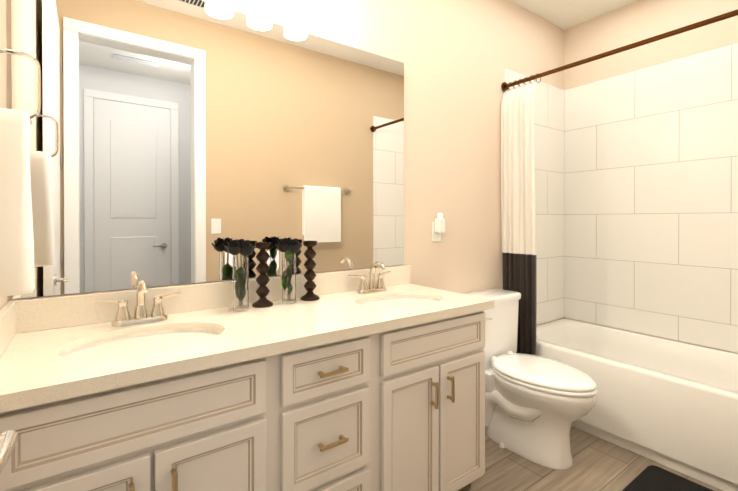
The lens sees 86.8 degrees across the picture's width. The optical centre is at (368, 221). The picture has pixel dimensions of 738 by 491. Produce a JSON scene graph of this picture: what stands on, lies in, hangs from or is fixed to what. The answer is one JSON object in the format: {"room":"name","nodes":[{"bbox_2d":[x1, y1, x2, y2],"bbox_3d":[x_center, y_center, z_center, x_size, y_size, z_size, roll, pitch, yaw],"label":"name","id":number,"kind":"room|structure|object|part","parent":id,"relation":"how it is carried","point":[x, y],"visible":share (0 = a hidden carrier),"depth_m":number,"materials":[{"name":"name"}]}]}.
{"room":"bathroom","nodes":[
{"label":"bathroom","id":0,"kind":"room"},
{"bbox_2d":[0,0,7,309],"bbox_3d":[-0.678,-0.145,0.494,0.120,2.740,1.640,0,0,-36],"label":"wall","id":1,"kind":"structure","parent":0,"point":[3,104],"depth_m":1.15,"materials":[{"name":"beige paint"}]},
{"bbox_2d":[0,301,15,356],"bbox_3d":[-0.929,0.293,0.970,0.019,0.100,0.532,0,0,-36],"label":"backsplash","id":2,"kind":"structure","parent":1,"relation":"attached to","point":[8,312],"depth_m":1.08,"materials":[{"name":"beige stone"}]},
{"bbox_2d":[0,48,40,295],"bbox_3d":[-0.854,-0.120,0.934,0.107,0.586,0.068,0,0,-36],"label":"towel ring","id":3,"kind":"object","parent":1,"relation":"attached to","point":[17,273],"visible":1,"depth_m":0.92,"materials":[{"name":"silver metal"}]},
{"bbox_2d":[0,108,34,295],"bbox_3d":[-0.859,-0.047,0.932,0.090,0.441,0.068,0,0,-36],"label":"towel","id":4,"kind":"object","parent":3,"relation":"hanging from","point":[17,271],"depth_m":0.92,"materials":[{"name":"white fabric"}]},
{"bbox_2d":[0,430,17,473],"bbox_3d":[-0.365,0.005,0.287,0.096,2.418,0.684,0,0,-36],"label":"door handle","id":5,"kind":"structure","parent":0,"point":[8,439],"depth_m":0.51,"materials":[{"name":"silver metal"}]},
{"bbox_2d":[16,265,409,332],"bbox_3d":[-0.438,0.289,1.664,1.627,0.100,0.020,0,0,-36],"label":"backsplash","id":6,"kind":"structure","parent":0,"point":[48,312],"depth_m":1.46,"materials":[{"name":"beige stone"}]},
{"bbox_2d":[6,0,563,325],"bbox_3d":[0.187,-0.153,2.202,3.520,2.740,0.120,0,0,-36],"label":"wall","id":7,"kind":"structure","parent":0,"point":[456,57],"depth_m":2.34,"materials":[{"name":"beige paint"}]},
{"bbox_2d":[11,0,403,298],"bbox_3d":[-0.455,-0.313,1.660,1.583,1.095,0.006,0,0,-36],"label":"mirror","id":8,"kind":"object","parent":7,"relation":"attached to","point":[174,142],"visible":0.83,"depth_m":1.50,"materials":[{"name":"clear glass"}]},
{"bbox_2d":[432,213,444,241],"bbox_3d":[0.407,0.030,2.256,0.072,0.168,0.049,0,0,-36],"label":"electrical outlet","id":9,"kind":"object","parent":7,"relation":"attached to","point":[438,226],"visible":1,"depth_m":2.25,"materials":[{"name":"white plastic"}]},
{"bbox_3d":[0.395,0.056,2.274,0.072,0.116,0.005,0,0,-36],"label":"plate","id":10,"kind":"part","parent":9,"relation":"part of","materials":[{"name":"white plastic"}]},
{"bbox_2d":[504,68,564,324],"bbox_3d":[1.239,-0.143,2.880,0.780,1.807,0.008,0,0,-36],"label":"wall tile","id":11,"kind":"structure","parent":7,"relation":"attached to","point":[549,105],"depth_m":2.97,"materials":[{"name":"white tile"}]},
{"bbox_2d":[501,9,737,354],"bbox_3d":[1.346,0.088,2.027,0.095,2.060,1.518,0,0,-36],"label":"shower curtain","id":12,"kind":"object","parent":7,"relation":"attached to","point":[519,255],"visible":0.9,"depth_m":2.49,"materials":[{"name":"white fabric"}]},
{"bbox_3d":[1.360,-0.912,2.032,0.024,0.025,1.496,0,0,-36],"label":"rod","id":13,"kind":"part","parent":12,"relation":"part of","materials":[{"name":"brown metal"}]},
{"bbox_2d":[510,0,637,29],"bbox_3d":[0.666,-1.570,1.529,3.520,0.100,1.760,0,0,-36],"label":"ceiling","id":14,"kind":"structure","parent":0,"point":[564,14],"depth_m":2.79,"materials":[{"name":"white paint"}]},
{"bbox_2d":[468,426,722,490],"bbox_3d":[0.666,1.250,1.543,3.520,0.060,1.760,0,0,-36],"label":"floor","id":15,"kind":"structure","parent":0,"point":[599,464],"depth_m":1.91,"materials":[{"name":"brown wood"}]},
{"bbox_2d":[0,305,493,490],"bbox_3d":[-0.284,0.798,1.439,1.612,0.844,0.570,0,0,-36],"label":"bathroom vanity","id":16,"kind":"object","parent":15,"relation":"on","point":[372,378],"depth_m":1.16,"materials":[{"name":"beige paint"}]},
{"bbox_3d":[-0.651,0.833,0.875,0.282,0.530,0.020,0,0,-36],"label":"door","id":17,"kind":"part","parent":16,"relation":"part of","materials":[{"name":"beige paint"}]},
{"bbox_3d":[-0.414,0.833,1.046,0.282,0.530,0.020,0,0,-36],"label":"door","id":18,"kind":"part","parent":16,"relation":"part of","materials":[{"name":"beige paint"}]},
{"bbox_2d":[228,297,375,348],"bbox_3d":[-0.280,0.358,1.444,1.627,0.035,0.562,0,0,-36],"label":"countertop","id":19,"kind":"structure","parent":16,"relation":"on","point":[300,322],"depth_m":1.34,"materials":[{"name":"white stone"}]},
{"bbox_2d":[92,280,183,324],"bbox_3d":[-0.750,0.265,1.289,0.253,0.150,0.134,0,0,-36],"label":"faucet","id":20,"kind":"object","parent":19,"relation":"on","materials":[{"name":"silver metal"}]},
{"bbox_2d":[0,305,279,404],"bbox_3d":[-0.682,0.418,1.155,0.637,0.152,0.562,0,0,-36],"label":"sink","id":21,"kind":"object","parent":19,"relation":"in","point":[65,358],"depth_m":1.08,"materials":[{"name":"white stone"}]},
{"bbox_2d":[224,239,255,310],"bbox_3d":[-0.498,0.203,1.509,0.111,0.273,0.116,0,0,-36],"label":"vase","id":22,"kind":"object","parent":19,"relation":"on","point":[245,248],"visible":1,"depth_m":1.48,"materials":[{"name":"clear glass"}]},
{"bbox_3d":[-0.496,0.237,1.509,0.058,0.205,0.058,0,0,-36],"label":"glass","id":23,"kind":"part","parent":22,"relation":"part of","materials":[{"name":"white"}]},
{"bbox_2d":[252,242,272,307],"bbox_3d":[-0.430,0.212,1.580,0.084,0.255,0.084,0,0,-36],"label":"candlestick","id":24,"kind":"object","parent":19,"relation":"on","point":[262,279],"visible":1,"depth_m":1.56,"materials":[{"name":"brown wood"}]},
{"bbox_2d":[275,238,301,303],"bbox_3d":[-0.337,0.202,1.637,0.111,0.273,0.116,0,0,-36],"label":"vase","id":25,"kind":"object","parent":19,"relation":"on","point":[290,247],"visible":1,"depth_m":1.61,"materials":[{"name":"clear glass"}]},
{"bbox_3d":[-0.335,0.236,1.637,0.058,0.205,0.058,0,0,-36],"label":"glass","id":26,"kind":"part","parent":25,"relation":"part of","materials":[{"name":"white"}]},
{"bbox_2d":[300,241,319,300],"bbox_3d":[-0.259,0.211,1.710,0.084,0.255,0.084,0,0,-36],"label":"candlestick","id":27,"kind":"object","parent":19,"relation":"on","point":[310,264],"visible":1,"depth_m":1.69,"materials":[{"name":"brown wood"}]},
{"bbox_2d":[348,261,395,292],"bbox_3d":[0.037,0.263,1.856,0.253,0.150,0.134,0,0,-36],"label":"faucet","id":28,"kind":"object","parent":19,"relation":"on","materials":[{"name":"silver metal"}]},
{"bbox_2d":[314,281,493,328],"bbox_3d":[0.121,0.415,1.733,0.640,0.152,0.562,0,0,-36],"label":"sink","id":29,"kind":"object","parent":19,"relation":"in","point":[397,304],"depth_m":1.68,"materials":[{"name":"white stone"}]},
{"bbox_3d":[-0.129,0.697,1.250,0.320,0.260,0.020,0,0,-36],"label":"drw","id":30,"kind":"part","parent":16,"relation":"part of","materials":[{"name":"beige paint"}]},
{"bbox_3d":[-0.129,0.471,1.249,0.320,0.150,0.020,0,0,-36],"label":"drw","id":31,"kind":"part","parent":16,"relation":"part of","materials":[{"name":"beige paint"}]},
{"bbox_3d":[-0.129,0.972,1.251,0.320,0.250,0.020,0,0,-36],"label":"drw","id":32,"kind":"part","parent":16,"relation":"part of","materials":[{"name":"beige paint"}]},
{"bbox_3d":[0.157,0.831,1.457,0.275,0.530,0.020,0,0,-36],"label":"door","id":33,"kind":"part","parent":16,"relation":"part of","materials":[{"name":"beige paint"}]},
{"bbox_3d":[0.388,0.830,1.623,0.275,0.530,0.020,0,0,-36],"label":"door","id":34,"kind":"part","parent":16,"relation":"part of","materials":[{"name":"beige paint"}]},
{"bbox_2d":[461,288,597,469],"bbox_3d":[0.851,0.826,2.140,0.480,0.780,0.746,0,0,-36],"label":"toilet","id":35,"kind":"object","parent":15,"relation":"on","point":[536,406],"visible":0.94,"depth_m":2.02,"materials":[{"name":"white ceramic"}]},
{"bbox_3d":[0.694,0.659,2.357,0.460,0.367,0.198,0,0,-36],"label":"tank","id":36,"kind":"part","parent":35,"relation":"part of","materials":[{"name":"white ceramic"}]},
{"bbox_3d":[0.889,1.018,2.088,0.381,0.398,0.605,0,0,-36],"label":"bowl","id":37,"kind":"part","parent":35,"relation":"part of","materials":[{"name":"white ceramic"}]},
{"bbox_3d":[0.911,0.781,2.056,0.387,0.030,0.530,0,0,-36],"label":"lid","id":38,"kind":"part","parent":35,"relation":"part of","materials":[{"name":"white ceramic"}]},
{"bbox_3d":[0.914,0.809,2.052,0.387,0.018,0.530,0,0,-36],"label":"seat","id":39,"kind":"part","parent":35,"relation":"part of","materials":[{"name":"white ceramic"}]},
{"bbox_2d":[536,318,737,490],"bbox_3d":[1.684,0.991,2.275,0.768,0.450,1.516,0,0,-36],"label":"bathtub","id":40,"kind":"object","parent":15,"relation":"on","point":[672,404],"visible":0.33,"depth_m":2.06,"materials":[{"name":"white ceramic"}]},
{"bbox_2d":[622,465,712,490],"bbox_3d":[1.364,1.208,1.515,0.550,0.023,0.650,0,0,-36],"label":"bath mat","id":41,"kind":"object","parent":15,"relation":"on","point":[652,478],"visible":0.96,"depth_m":1.79,"materials":[{"name":"black fabric"}]},
{"bbox_2d":[563,0,737,353],"bbox_3d":[2.081,-0.155,2.481,0.120,2.740,1.640,0,0,-36],"label":"wall","id":42,"kind":"structure","parent":0,"point":[634,22],"depth_m":2.66,"materials":[{"name":"beige paint"}]},
{"bbox_2d":[564,43,737,352],"bbox_3d":[1.994,-0.141,2.492,0.008,1.807,1.502,0,0,-36],"label":"wall tile","id":43,"kind":"structure","parent":42,"relation":"attached to","point":[650,200],"depth_m":2.59,"materials":[{"name":"white tile"}]}
]}

